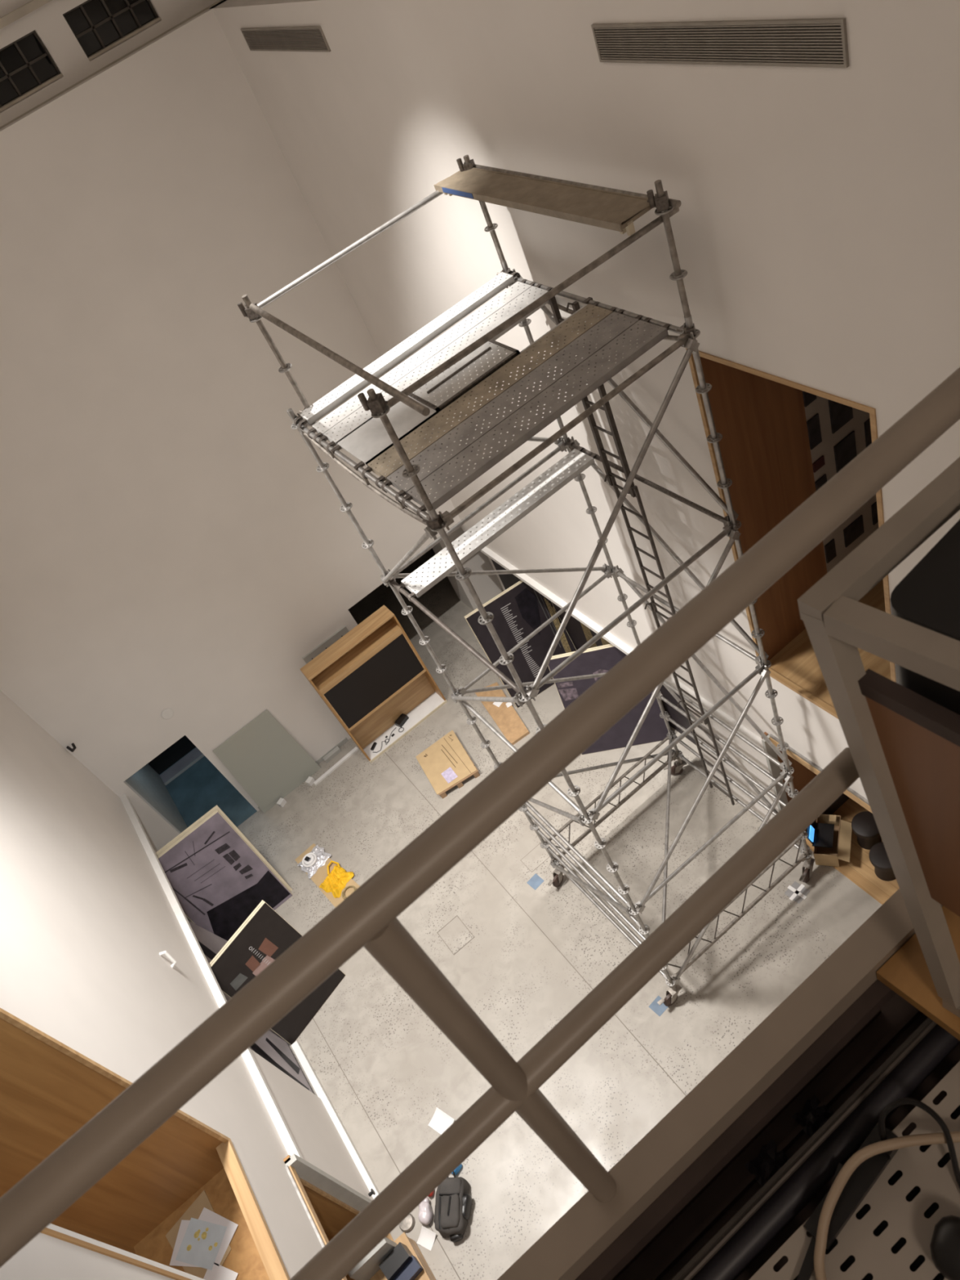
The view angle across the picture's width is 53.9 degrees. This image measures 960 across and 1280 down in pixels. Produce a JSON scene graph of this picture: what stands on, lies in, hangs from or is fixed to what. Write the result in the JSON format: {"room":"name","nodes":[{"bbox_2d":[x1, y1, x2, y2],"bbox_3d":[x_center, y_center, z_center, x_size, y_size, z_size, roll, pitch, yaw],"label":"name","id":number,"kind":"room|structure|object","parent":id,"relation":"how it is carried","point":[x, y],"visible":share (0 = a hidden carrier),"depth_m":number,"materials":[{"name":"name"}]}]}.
{"room":"museum gallery","nodes":[
{"label":"museum gallery","id":0,"kind":"room"},
{"bbox_2d":[0,689,379,1279],"bbox_3d":[-4.031,3.433,6.855,1.810,13.900,16.500,-38,43,-11],"label":"wall","id":1,"kind":"structure","parent":0,"point":[90,1002],"depth_m":9.43,"materials":[{"name":"paint"}]},
{"bbox_2d":[66,742,75,751],"bbox_3d":[-6.348,1.664,14.629,0.259,0.167,0.084,2,50,28],"label":"wall hook","id":2,"kind":"object","parent":1,"relation":"attached to","point":[68,748],"visible":1,"depth_m":14.61,"materials":[{"name":"black metal"}]},
{"bbox_2d":[159,950,176,967],"bbox_3d":[-3.854,3.938,11.673,0.089,0.261,0.133,-38,43,-11],"label":"wall bracket","id":3,"kind":"object","parent":1,"relation":"attached to","point":[165,952],"visible":1,"depth_m":11.66,"materials":[{"name":"white paint"}]},
{"bbox_2d":[124,735,257,832],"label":"doorway","id":4,"kind":"structure","parent":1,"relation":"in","point":[180,783],"depth_m":18.27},
{"bbox_2d":[165,1190,231,1278],"bbox_3d":[-2.670,5.821,9.102,0.509,0.010,0.812,-45,45,-18],"label":"folder","id":5,"kind":"object","parent":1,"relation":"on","point":[194,1211],"visible":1,"depth_m":9.30,"materials":[{"name":"paper"}]},
{"bbox_2d":[198,1207,238,1266],"bbox_3d":[-2.596,5.756,9.117,0.460,0.002,0.360,4,51,30],"label":"drawing sheet","id":6,"kind":"object","parent":5,"relation":"on","point":[207,1215],"visible":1,"depth_m":9.11,"materials":[{"name":"paper"}]},
{"bbox_2d":[168,1219,219,1266],"bbox_3d":[-2.760,5.830,9.124,0.440,0.002,0.380,-10,45,19],"label":"drawing sheet","id":7,"kind":"object","parent":6,"relation":"on","point":[184,1223],"visible":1,"depth_m":9.18,"materials":[{"name":"paper"}]},
{"bbox_2d":[175,1217,226,1270],"bbox_3d":[-2.688,5.814,9.098,0.440,0.003,0.360,-3,48,25],"label":"drawing sheet","id":8,"kind":"object","parent":7,"relation":"on","point":[202,1241],"visible":1,"depth_m":9.10,"materials":[{"name":"white paper"}]},
{"bbox_2d":[203,1262,238,1279],"bbox_3d":[-2.454,6.012,8.797,0.340,0.002,0.300,2,50,28],"label":"drawing sheet","id":9,"kind":"object","parent":5,"relation":"on","point":[217,1273],"visible":0.83,"depth_m":8.85,"materials":[{"name":"paper"}]},
{"bbox_2d":[197,940,216,959],"bbox_3d":[-4.016,4.779,14.271,0.996,1.681,0.124,20,60,39],"label":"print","id":10,"kind":"object","parent":1,"relation":"attached to","point":[208,947],"depth_m":14.38},
{"bbox_2d":[250,1043,288,1075],"bbox_3d":[-2.850,5.800,12.926,0.073,0.699,0.711,-43,45,-16],"label":"print","id":11,"kind":"object","parent":1,"relation":"attached to","point":[271,1054],"depth_m":13.11},
{"bbox_2d":[252,1044,309,1090],"bbox_3d":[-3.003,5.651,12.960,0.996,1.693,0.030,21,61,40],"label":"print","id":12,"kind":"object","parent":1,"relation":"attached to","point":[281,1056],"depth_m":13.28},
{"bbox_2d":[266,1037,299,1074],"bbox_3d":[-2.794,5.934,13.462,0.041,0.588,0.564,-44,45,-17],"label":"print","id":13,"kind":"object","parent":1,"relation":"attached to","point":[281,1052],"depth_m":13.44},
{"bbox_2d":[368,1188,375,1196],"bbox_3d":[-1.373,6.985,11.919,0.070,0.077,0.077,-38,43,-11],"label":"door stop","id":14,"kind":"object","parent":1,"relation":"attached to","point":[372,1192],"visible":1,"depth_m":11.90,"materials":[{"name":"grey metal"}]},
{"bbox_2d":[0,0,460,851],"bbox_3d":[-5.158,-2.680,13.352,9.400,13.900,0.560,-38,43,-11],"label":"wall","id":15,"kind":"structure","parent":0,"point":[169,537],"depth_m":13.24,"materials":[{"name":"paint"}]},
{"bbox_2d":[0,30,62,112],"bbox_3d":[-5.443,-6.501,10.881,1.120,0.540,0.272,-38,43,-11],"label":"window","id":16,"kind":"structure","parent":15,"relation":"in","point":[27,66],"depth_m":10.94,"materials":[{"name":"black glass"}]},
{"bbox_2d":[62,0,161,61],"bbox_3d":[-4.374,-7.372,11.179,1.060,0.540,0.220,-38,43,-11],"label":"window","id":17,"kind":"structure","parent":15,"relation":"in","point":[99,26],"depth_m":11.19,"materials":[{"name":"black glass"}]},
{"bbox_2d":[160,707,173,719],"bbox_3d":[-5.113,1.205,15.438,0.200,0.200,0.055,-38,43,-11],"label":"disc","id":18,"kind":"object","parent":15,"relation":"attached to","point":[166,713],"visible":1,"depth_m":15.41,"materials":[{"name":"white paint"}]},
{"bbox_2d":[257,737,347,809],"bbox_3d":[-3.295,2.493,17.630,2.050,0.090,0.018,-38,43,-11],"label":"baseboard","id":19,"kind":"structure","parent":15,"relation":"attached to","point":[344,740],"depth_m":17.74,"materials":[{"name":"grey wood"}]},
{"bbox_2d":[302,625,349,663],"bbox_3d":[-2.683,0.114,16.574,0.930,0.240,0.042,-38,43,-11],"label":"wall plaque","id":20,"kind":"object","parent":15,"relation":"attached to","point":[344,630],"visible":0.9,"depth_m":16.52,"materials":[{"name":"grey metal"}]},
{"bbox_2d":[432,526,503,610],"bbox_3d":[-0.375,-1.773,18.483,0.830,2.500,0.620,-38,43,-11],"label":"wall pillar","id":21,"kind":"structure","parent":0,"point":[486,587],"depth_m":18.71,"materials":[{"name":"paint"}]},
{"bbox_2d":[236,547,899,1279],"bbox_3d":[0.568,3.544,14.844,12.400,0.213,16.400,-38,43,-11],"label":"floor","id":22,"kind":"structure","parent":0,"point":[384,1067],"depth_m":13.48,"materials":[{"name":"concrete"}]},
{"bbox_2d":[155,804,293,940],"bbox_3d":[-4.216,3.900,15.328,1.470,2.032,0.737,-38,43,-11],"label":"poster panel","id":23,"kind":"object","parent":22,"relation":"on","point":[217,877],"visible":0.9,"depth_m":15.23,"materials":[{"name":"grey paper"}]},
{"bbox_2d":[214,843,230,853],"bbox_3d":[-4.126,3.344,15.136,0.211,0.134,0.032,-37,43,-10],"label":"picture","id":24,"kind":"object","parent":23,"relation":"attached to","point":[220,848],"depth_m":15.13},
{"bbox_2d":[222,853,234,864],"bbox_3d":[-4.050,3.534,15.225,0.090,0.211,0.064,-38,43,-11],"label":"picture","id":25,"kind":"object","parent":23,"relation":"attached to","point":[228,858],"depth_m":15.22},
{"bbox_2d":[228,849,239,861],"bbox_3d":[-3.964,3.478,15.250,0.100,0.192,0.058,-38,43,-11],"label":"picture","id":26,"kind":"object","parent":23,"relation":"attached to","point":[233,855],"depth_m":15.25},
{"bbox_2d":[233,862,241,871],"bbox_3d":[-3.935,3.677,15.319,0.130,0.086,0.027,-38,43,-11],"label":"picture","id":27,"kind":"object","parent":23,"relation":"attached to","point":[237,866],"depth_m":15.32},
{"bbox_2d":[239,864,253,874],"bbox_3d":[-3.819,3.751,15.401,0.192,0.125,0.034,-35,43,-8],"label":"picture","id":28,"kind":"object","parent":23,"relation":"attached to","point":[244,868],"depth_m":15.40},
{"bbox_2d":[244,873,253,879],"bbox_3d":[-3.784,3.865,15.444,0.120,0.086,0.019,-36,43,-8],"label":"picture","id":29,"kind":"object","parent":23,"relation":"attached to","point":[247,876],"depth_m":15.45},
{"bbox_2d":[213,709,320,813],"bbox_3d":[-3.812,2.173,16.934,1.310,1.802,0.137,-38,43,-11],"label":"blank panel","id":30,"kind":"object","parent":22,"relation":"on","point":[268,762],"visible":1,"depth_m":16.92,"materials":[{"name":"grey"}]},
{"bbox_2d":[208,899,346,1044],"bbox_3d":[-2.944,4.860,13.723,0.468,2.055,1.242,20,60,39],"label":"poster panel","id":31,"kind":"object","parent":22,"relation":"on","point":[264,935],"visible":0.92,"depth_m":13.44,"materials":[{"name":"paper"}]},
{"bbox_2d":[276,797,286,807],"bbox_3d":[-3.641,2.983,17.324,0.100,0.100,0.130,11,55,35],"label":"foam block","id":32,"kind":"object","parent":22,"relation":"on","point":[281,802],"visible":1,"depth_m":17.29,"materials":[{"name":"white plastic"}]},
{"bbox_2d":[305,776,315,786],"bbox_3d":[-3.133,2.607,17.430,0.100,0.100,0.130,11,55,35],"label":"foam block","id":33,"kind":"object","parent":22,"relation":"on","point":[309,781],"visible":1,"depth_m":17.40,"materials":[{"name":"white plastic"}]},
{"bbox_2d":[294,843,359,906],"bbox_3d":[-2.532,3.956,15.864,0.521,0.035,1.583,-42,44,-15],"label":"cardboard sheet","id":34,"kind":"object","parent":22,"relation":"on","point":[321,874],"visible":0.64,"depth_m":15.85,"materials":[{"name":"brown cardboard"}]},
{"bbox_2d":[297,844,331,878],"bbox_3d":[-2.851,3.755,16.134,0.531,0.076,0.460,-45,45,-18],"label":"bubble wrap","id":35,"kind":"object","parent":34,"relation":"on","point":[322,856],"visible":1,"depth_m":16.09,"materials":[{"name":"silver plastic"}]},
{"bbox_2d":[302,852,316,866],"bbox_3d":[-2.915,3.751,16.112,0.280,0.046,0.280,-38,43,-11],"label":"tape roll","id":36,"kind":"object","parent":35,"relation":"on","point":[313,859],"visible":1,"depth_m":16.08,"materials":[{"name":"paper"}]},
{"bbox_2d":[319,860,354,897],"bbox_3d":[-2.426,3.945,15.676,0.594,0.152,0.509,19,60,39],"label":"bag","id":37,"kind":"object","parent":34,"relation":"on","point":[335,881],"visible":1,"depth_m":15.62,"materials":[{"name":"fabric"}]},
{"bbox_2d":[342,885,355,899],"bbox_3d":[-2.143,4.125,15.431,0.264,0.048,0.264,-38,43,-11],"label":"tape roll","id":38,"kind":"object","parent":34,"relation":"on","point":[353,886],"visible":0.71,"depth_m":15.45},
{"bbox_2d":[322,746,341,763],"bbox_3d":[-2.775,2.147,17.706,0.352,0.080,0.107,-38,43,-11],"label":"timber offcut","id":39,"kind":"object","parent":22,"relation":"on","point":[336,750],"visible":1,"depth_m":17.68,"materials":[{"name":"beige wood"}]},
{"bbox_2d":[313,746,358,785],"bbox_3d":[-2.665,2.333,17.500,1.020,0.040,0.070,-40,44,-13],"label":"batten","id":40,"kind":"object","parent":22,"relation":"on","point":[355,749],"visible":1,"depth_m":17.48,"materials":[{"name":"white wood"}]},
{"bbox_2d":[348,1236,397,1279],"bbox_3d":[-1.256,7.314,11.140,0.540,0.398,0.090,-39,44,-12],"label":"panel","id":41,"kind":"object","parent":22,"relation":"on","point":[368,1266],"visible":0.69,"depth_m":11.05,"materials":[{"name":"grey metal"}]},
{"bbox_2d":[300,604,447,763],"bbox_3d":[-1.824,0.823,16.761,1.810,2.430,0.382,-38,43,-11],"label":"display cabinet","id":42,"kind":"object","parent":22,"relation":"on","point":[373,674],"visible":1,"depth_m":16.46,"materials":[{"name":"brown wood"}]},
{"bbox_2d":[311,619,400,691],"bbox_3d":[-2.124,0.254,16.175,1.740,0.030,0.340,-38,43,-11],"label":"shelf","id":43,"kind":"object","parent":42,"relation":"attached to","point":[335,672],"depth_m":16.15,"materials":[{"name":"brown wood"}]},
{"bbox_2d":[370,742,377,750],"bbox_3d":[-1.962,1.962,17.419,0.050,0.035,0.160,4,51,30],"label":"power adapter","id":44,"kind":"object","parent":42,"relation":"on","point":[374,744],"visible":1,"depth_m":17.41,"materials":[{"name":"black plastic"}]},
{"bbox_2d":[372,727,404,752],"bbox_3d":[-1.708,1.834,17.424,0.719,0.022,0.193,-41,44,-14],"label":"cable tangle","id":45,"kind":"object","parent":42,"relation":"on","point":[393,735],"visible":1,"depth_m":17.43,"materials":[{"name":"black plastic"}]},
{"bbox_2d":[394,713,408,727],"bbox_3d":[-1.460,1.497,17.576,0.140,0.085,0.240,18,59,38],"label":"media box","id":46,"kind":"object","parent":42,"relation":"on","point":[402,718],"visible":1,"depth_m":17.54,"materials":[{"name":"black plastic"}]},
{"bbox_2d":[363,692,444,759],"bbox_3d":[-1.413,1.601,17.558,1.740,0.055,0.350,-38,43,-11],"label":"shelf","id":47,"kind":"object","parent":42,"relation":"attached to","point":[433,701],"depth_m":17.53,"materials":[{"name":"wood"}]},
{"bbox_2d":[378,1241,423,1279],"bbox_3d":[-0.926,7.361,11.073,0.360,0.200,0.346,-42,44,-16],"label":"printer","id":48,"kind":"object","parent":22,"relation":"on","point":[400,1264],"visible":1,"depth_m":11.04,"materials":[{"name":"grey plastic"}]},
{"bbox_2d":[368,1231,435,1279],"bbox_3d":[-0.899,7.706,11.139,0.750,0.357,0.910,-38,43,-11],"label":"plinth","id":49,"kind":"object","parent":22,"relation":"on","point":[426,1273],"visible":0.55,"depth_m":11.26,"materials":[{"name":"beige wood"}]},
{"bbox_2d":[399,1213,414,1231],"bbox_3d":[-0.919,7.281,11.804,0.210,0.055,0.210,-38,43,-11],"label":"round base","id":50,"kind":"object","parent":22,"relation":"on","point":[407,1224],"visible":0.77,"depth_m":11.77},
{"bbox_2d":[417,1197,433,1225],"bbox_3d":[-0.677,7.119,11.776,0.182,0.134,0.303,-10,45,19],"label":"plastic bag","id":51,"kind":"object","parent":22,"relation":"on","point":[425,1215],"visible":0.98,"depth_m":11.72,"materials":[{"name":"white plastic"}]},
{"bbox_2d":[416,1225,435,1250],"bbox_3d":[-0.659,7.342,11.590,0.200,0.080,0.190,7,53,32],"label":"paper sheet","id":52,"kind":"object","parent":22,"relation":"on","point":[426,1238],"visible":1,"depth_m":11.61,"materials":[{"name":"white paper"}]},
{"bbox_2d":[428,1106,454,1134],"bbox_3d":[-0.513,6.365,12.461,0.300,0.080,0.240,15,57,37],"label":"paper sheet","id":53,"kind":"object","parent":22,"relation":"on","point":[440,1122],"visible":0.87,"depth_m":12.49,"materials":[{"name":"white paper"}]},
{"bbox_2d":[434,1171,471,1242],"bbox_3d":[-0.361,6.968,11.651,0.491,0.282,0.743,-4,48,24],"label":"backpack","id":54,"kind":"object","parent":22,"relation":"on","point":[453,1201],"visible":0.94,"depth_m":11.54,"materials":[{"name":"grey fabric"}]},
{"bbox_2d":[436,915,474,955],"bbox_3d":[-0.370,4.463,14.291,0.400,0.004,0.500,-38,43,-11],"label":"floor hatch","id":55,"kind":"object","parent":22,"relation":"on","point":[455,934],"visible":1,"depth_m":14.29,"materials":[{"name":"concrete"}]},
{"bbox_2d":[451,1164,462,1174],"bbox_3d":[-0.318,6.703,12.008,0.119,0.117,0.160,17,58,38],"label":"pouch","id":56,"kind":"object","parent":22,"relation":"on","point":[456,1171],"visible":0.31,"depth_m":11.97,"materials":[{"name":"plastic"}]},
{"bbox_2d":[439,732,479,798],"bbox_3d":[-0.570,2.184,16.508,0.802,0.130,1.104,-32,43,-5],"label":"pallet","id":57,"kind":"object","parent":22,"relation":"on","point":[476,774],"visible":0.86,"depth_m":16.09,"materials":[{"name":"wood"}]},
{"bbox_2d":[415,729,476,794],"bbox_3d":[-0.614,2.126,16.477,0.810,0.013,1.105,-32,43,-4],"label":"cardboard sheet","id":58,"kind":"object","parent":57,"relation":"on","point":[447,752],"visible":1,"depth_m":16.47,"materials":[{"name":"beige cardboard"}]},
{"bbox_2d":[441,766,457,783],"bbox_3d":[-0.527,2.323,16.227,0.200,0.004,0.279,-36,43,-9],"label":"leaflet","id":59,"kind":"object","parent":58,"relation":"on","point":[449,775],"visible":1,"depth_m":16.22,"materials":[{"name":"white paper"}]},
{"bbox_2d":[475,682,529,745],"bbox_3d":[0.407,1.280,16.935,0.444,0.060,1.562,-32,43,-4],"label":"package","id":60,"kind":"object","parent":22,"relation":"on","point":[508,722],"visible":0.71,"depth_m":16.77},
{"bbox_2d":[493,702,502,706],"bbox_3d":[0.331,1.129,17.073,0.174,0.002,0.155,26,64,42],"label":"paper sheet","id":61,"kind":"object","parent":60,"relation":"on","point":[497,704],"visible":0.57,"depth_m":17.05,"materials":[{"name":"white paper"}]},
{"bbox_2d":[505,702,511,707],"bbox_3d":[0.521,1.150,16.956,0.108,0.002,0.126,-27,42,1],"label":"paper sheet","id":62,"kind":"object","parent":60,"relation":"on","point":[508,704],"visible":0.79,"depth_m":16.95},
{"bbox_2d":[463,580,576,707],"bbox_3d":[0.802,0.024,16.529,1.444,2.023,0.619,-33,43,-6],"label":"poster panel","id":63,"kind":"object","parent":22,"relation":"on","point":[519,610],"visible":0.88,"depth_m":16.36,"materials":[{"name":"paper"}]},
{"bbox_2d":[237,155,814,1006],"bbox_3d":[1.274,0.360,10.235,2.997,9.698,3.197,-38,43,-11],"label":"scaffold tower","id":64,"kind":"object","parent":22,"relation":"on","point":[390,426],"visible":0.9,"depth_m":8.32,"materials":[{"name":"metal"}]},
{"bbox_2d":[434,167,656,235],"bbox_3d":[0.433,-3.504,7.489,0.359,0.122,2.540,-38,43,-11],"label":"board","id":65,"kind":"object","parent":64,"relation":"on","point":[615,211],"visible":1,"depth_m":7.26,"materials":[{"name":"beige wood"}]},
{"bbox_2d":[526,873,543,889],"bbox_3d":[0.847,3.691,14.418,0.200,0.003,0.200,-42,44,-16],"label":"tape mark","id":66,"kind":"object","parent":22,"relation":"on","point":[535,881],"visible":1,"depth_m":14.41,"materials":[{"name":"plastic"}]},
{"bbox_2d":[547,644,668,755],"bbox_3d":[2.076,0.935,14.991,1.518,2.016,0.480,-12,45,16],"label":"poster panel","id":67,"kind":"object","parent":22,"relation":"on","point":[601,659],"visible":0.55,"depth_m":14.95,"materials":[{"name":"paper"}]},
{"bbox_2d":[557,681,573,688],"bbox_3d":[1.343,0.702,14.865,0.250,0.098,0.018,-12,45,17],"label":"photo","id":68,"kind":"object","parent":67,"relation":"on","point":[562,684],"depth_m":14.87},
{"bbox_2d":[558,688,578,701],"bbox_3d":[1.411,0.856,14.964,0.280,0.245,0.048,-11,45,17],"label":"photo","id":69,"kind":"object","parent":67,"relation":"attached to","point":[565,694],"depth_m":14.97},
{"bbox_2d":[592,669,608,680],"bbox_3d":[1.886,0.528,14.675,0.252,0.206,0.032,-17,43,11],"label":"photo","id":70,"kind":"object","parent":67,"relation":"attached to","point":[594,671],"depth_m":14.65},
{"bbox_2d":[648,995,667,1016],"bbox_3d":[2.374,4.851,12.514,0.200,0.003,0.200,-42,44,-16],"label":"tape mark","id":71,"kind":"object","parent":22,"relation":"on","point":[655,1006],"visible":0.93,"depth_m":12.50,"materials":[{"name":"plastic"}]},
{"bbox_2d":[784,880,809,903],"bbox_3d":[4.326,3.442,12.881,0.284,0.004,0.284,-38,43,-11],"label":"cross","id":72,"kind":"object","parent":22,"relation":"on","point":[797,891],"visible":1,"depth_m":12.88,"materials":[{"name":"plastic"}]},
{"bbox_2d":[813,813,852,866],"bbox_3d":[4.875,2.779,13.005,0.456,0.300,0.664,0,49,27],"label":"cardboard box","id":73,"kind":"object","parent":22,"relation":"on","point":[841,850],"visible":0.74,"depth_m":12.92,"materials":[{"name":"brown cardboard"}]},
{"bbox_2d":[805,821,834,848],"bbox_3d":[4.645,2.604,12.888,0.324,0.219,0.374,0,49,27],"label":"laptop","id":74,"kind":"object","parent":73,"relation":"on","point":[820,834],"visible":0.86,"depth_m":12.91,"materials":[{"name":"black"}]},
{"bbox_2d":[828,814,836,822],"bbox_3d":[4.870,2.469,13.030,0.090,0.050,0.100,0,49,27],"label":"carton","id":75,"kind":"object","parent":73,"relation":"on","point":[833,818],"visible":1,"depth_m":13.01,"materials":[{"name":"cardboard"}]},
{"bbox_2d":[822,793,849,814],"bbox_3d":[5.047,2.239,13.405,0.600,0.347,0.130,-38,43,-11],"label":"case","id":76,"kind":"object","parent":22,"relation":"on","point":[843,797],"visible":0.14,"depth_m":13.38,"materials":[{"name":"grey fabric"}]},
{"bbox_2d":[851,811,881,849],"bbox_3d":[5.286,2.608,12.857,0.400,0.438,0.400,-38,43,-11],"label":"stool","id":77,"kind":"object","parent":22,"relation":"on","point":[864,825],"visible":0.8,"depth_m":12.74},
{"bbox_2d":[869,841,895,880],"bbox_3d":[5.373,2.943,12.489,0.400,0.438,0.400,-38,43,-11],"label":"stool","id":78,"kind":"object","parent":22,"relation":"on","point":[878,857],"visible":0.62,"depth_m":12.39,"materials":[{"name":"black leather"}]},
{"bbox_2d":[208,0,959,821],"bbox_3d":[3.345,-2.418,8.755,3.000,13.900,16.500,-38,43,-11],"label":"wall","id":79,"kind":"structure","parent":0,"point":[815,228],"depth_m":7.96,"materials":[{"name":"paint"}]},
{"bbox_2d":[240,26,331,52],"bbox_3d":[-2.151,-6.572,10.321,0.040,0.236,2.196,-38,43,-11],"label":"air vent","id":80,"kind":"object","parent":79,"relation":"in","point":[303,38],"visible":1,"depth_m":10.22,"materials":[{"name":"metal"}]},
{"bbox_2d":[580,622,609,648],"bbox_3d":[1.969,0.037,15.703,0.001,1.170,0.856,-38,43,-11],"label":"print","id":81,"kind":"object","parent":79,"relation":"attached to","point":[587,633],"depth_m":15.80},
{"bbox_2d":[591,17,848,67],"bbox_3d":[1.373,-3.623,5.724,0.040,0.236,2.096,-38,43,-11],"label":"air vent","id":82,"kind":"object","parent":79,"relation":"in","point":[795,42],"visible":1,"depth_m":5.57,"materials":[{"name":"metal"}]},
{"bbox_2d":[802,391,816,407],"bbox_3d":[3.141,-2.372,9.007,0.150,0.260,0.018,-38,43,-11],"label":"print","id":83,"kind":"object","parent":79,"relation":"attached to","point":[808,398],"visible":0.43,"depth_m":9.04},
{"bbox_2d":[806,413,822,449],"bbox_3d":[3.306,-2.058,9.331,0.150,0.340,0.018,-38,43,-11],"label":"print","id":84,"kind":"object","parent":79,"relation":"attached to","point":[813,424],"visible":1,"depth_m":9.32},
{"bbox_2d":[812,455,825,472],"bbox_3d":[3.447,-1.790,9.607,0.150,0.110,0.018,-38,43,-11],"label":"print","id":85,"kind":"object","parent":79,"relation":"attached to","point":[817,464],"visible":1,"depth_m":9.60},
{"bbox_2d":[814,474,826,490],"bbox_3d":[3.562,-1.572,9.833,0.150,0.290,0.018,-38,43,-11],"label":"print","id":86,"kind":"object","parent":79,"relation":"attached to","point":[822,481],"visible":0.36,"depth_m":9.76},
{"bbox_2d":[824,538,836,563],"bbox_3d":[3.878,-0.984,10.444,0.140,0.260,0.018,-38,43,-11],"label":"print","id":87,"kind":"object","parent":79,"relation":"attached to","point":[829,548],"visible":1,"depth_m":10.43},
{"bbox_2d":[827,399,853,433],"bbox_3d":[3.582,-2.319,9.376,0.290,0.470,0.018,-38,43,-11],"label":"print","id":88,"kind":"object","parent":79,"relation":"attached to","point":[840,414],"visible":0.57,"depth_m":9.43},
{"bbox_2d":[833,431,857,473],"bbox_3d":[3.784,-1.937,9.770,0.290,0.360,0.018,-38,43,-11],"label":"print","id":89,"kind":"object","parent":79,"relation":"attached to","point":[845,451],"visible":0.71,"depth_m":9.74},
{"bbox_2d":[843,515,864,547],"bbox_3d":[4.166,-1.212,10.519,0.290,0.260,0.018,-38,43,-11],"label":"print","id":90,"kind":"object","parent":79,"relation":"attached to","point":[855,530],"visible":1,"depth_m":10.50},
{"bbox_2d":[863,417,871,448],"bbox_3d":[4.133,-2.205,9.866,0.290,0.360,0.018,-38,43,-11],"label":"print","id":91,"kind":"object","parent":79,"relation":"attached to","point":[867,424],"visible":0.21,"depth_m":9.81},
{"bbox_2d":[871,501,878,525],"bbox_3d":[4.513,-1.483,10.611,0.290,0.290,0.018,-38,43,-11],"label":"print","id":92,"kind":"object","parent":79,"relation":"attached to","point":[873,507],"visible":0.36,"depth_m":10.57},
{"bbox_3d":[3.471,3.363,3.017,12.400,14.000,3.400,-38,43,-11],"label":"wall","id":93,"kind":"structure","parent":0,"visible":0},
{"bbox_2d":[574,979,959,1279],"bbox_3d":[0.460,1.020,1.673,4.100,0.137,0.186,-38,43,-11],"label":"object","id":94,"kind":"object","parent":93,"relation":"attached to","point":[749,1191],"visible":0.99,"depth_m":1.71,"materials":[{"name":"metal"}]},
{"bbox_2d":[497,888,942,1279],"bbox_3d":[0.784,0.570,1.814,5.200,0.082,0.068,-38,43,-11],"label":"beam","id":95,"kind":"structure","parent":94,"relation":"on","point":[568,1247],"depth_m":1.70,"materials":[{"name":"paint"}]},
{"bbox_2d":[0,367,959,1279],"bbox_3d":[0.573,0.191,1.467,5.202,1.071,0.052,-39,44,-12],"label":"railing","id":96,"kind":"object","parent":95,"relation":"on","point":[366,918],"visible":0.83,"depth_m":1.06,"materials":[{"name":"paint"}]},
{"bbox_2d":[875,905,959,1040],"bbox_3d":[1.052,0.589,1.652,0.475,0.030,0.465,-38,43,-11],"label":"wood board","id":97,"kind":"object","parent":94,"relation":"on","point":[907,973],"visible":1,"depth_m":1.74,"materials":[{"name":"brown wood"}]},
{"bbox_2d":[797,457,959,1017],"bbox_3d":[0.965,0.166,1.365,0.708,0.966,0.536,-38,43,-11],"label":"metal frame","id":98,"kind":"object","parent":97,"relation":"on","point":[904,745],"visible":1,"depth_m":1.20,"materials":[{"name":"paint"}]},
{"bbox_2d":[889,519,959,715],"bbox_3d":[0.856,-0.030,1.087,0.520,0.236,0.520,-42,44,-15],"label":"case","id":99,"kind":"object","parent":98,"relation":"in","point":[928,597],"visible":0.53,"depth_m":1.12,"materials":[{"name":"black plastic"}]},
{"bbox_2d":[749,1061,959,1279],"bbox_3d":[0.564,1.427,1.261,2.400,0.180,0.981,-38,43,-11],"label":"tray","id":100,"kind":"object","parent":93,"relation":"attached to","point":[888,1236],"depth_m":1.59,"materials":[{"name":"grey metal"}]},
{"bbox_2d":[813,1130,959,1279],"bbox_3d":[0.688,0.933,1.556,0.487,0.058,0.183,-43,45,-16],"label":"cable","id":101,"kind":"object","parent":100,"relation":"on","point":[868,1151],"visible":0.99,"depth_m":1.59,"materials":[{"name":"beige rubber"}]},
{"bbox_2d":[878,1097,959,1188],"bbox_3d":[0.761,0.862,1.567,0.101,0.079,0.197,-38,43,-11],"label":"cable","id":102,"kind":"object","parent":100,"relation":"on","point":[895,1104],"visible":0.92,"depth_m":1.59,"materials":[{"name":"rubber"}]},
{"bbox_2d":[929,1214,959,1279],"bbox_3d":[0.764,0.964,1.484,0.099,0.062,0.103,-38,43,-11],"label":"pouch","id":103,"kind":"object","parent":100,"relation":"on","point":[944,1246],"visible":1,"depth_m":1.48,"materials":[{"name":"black fabric"}]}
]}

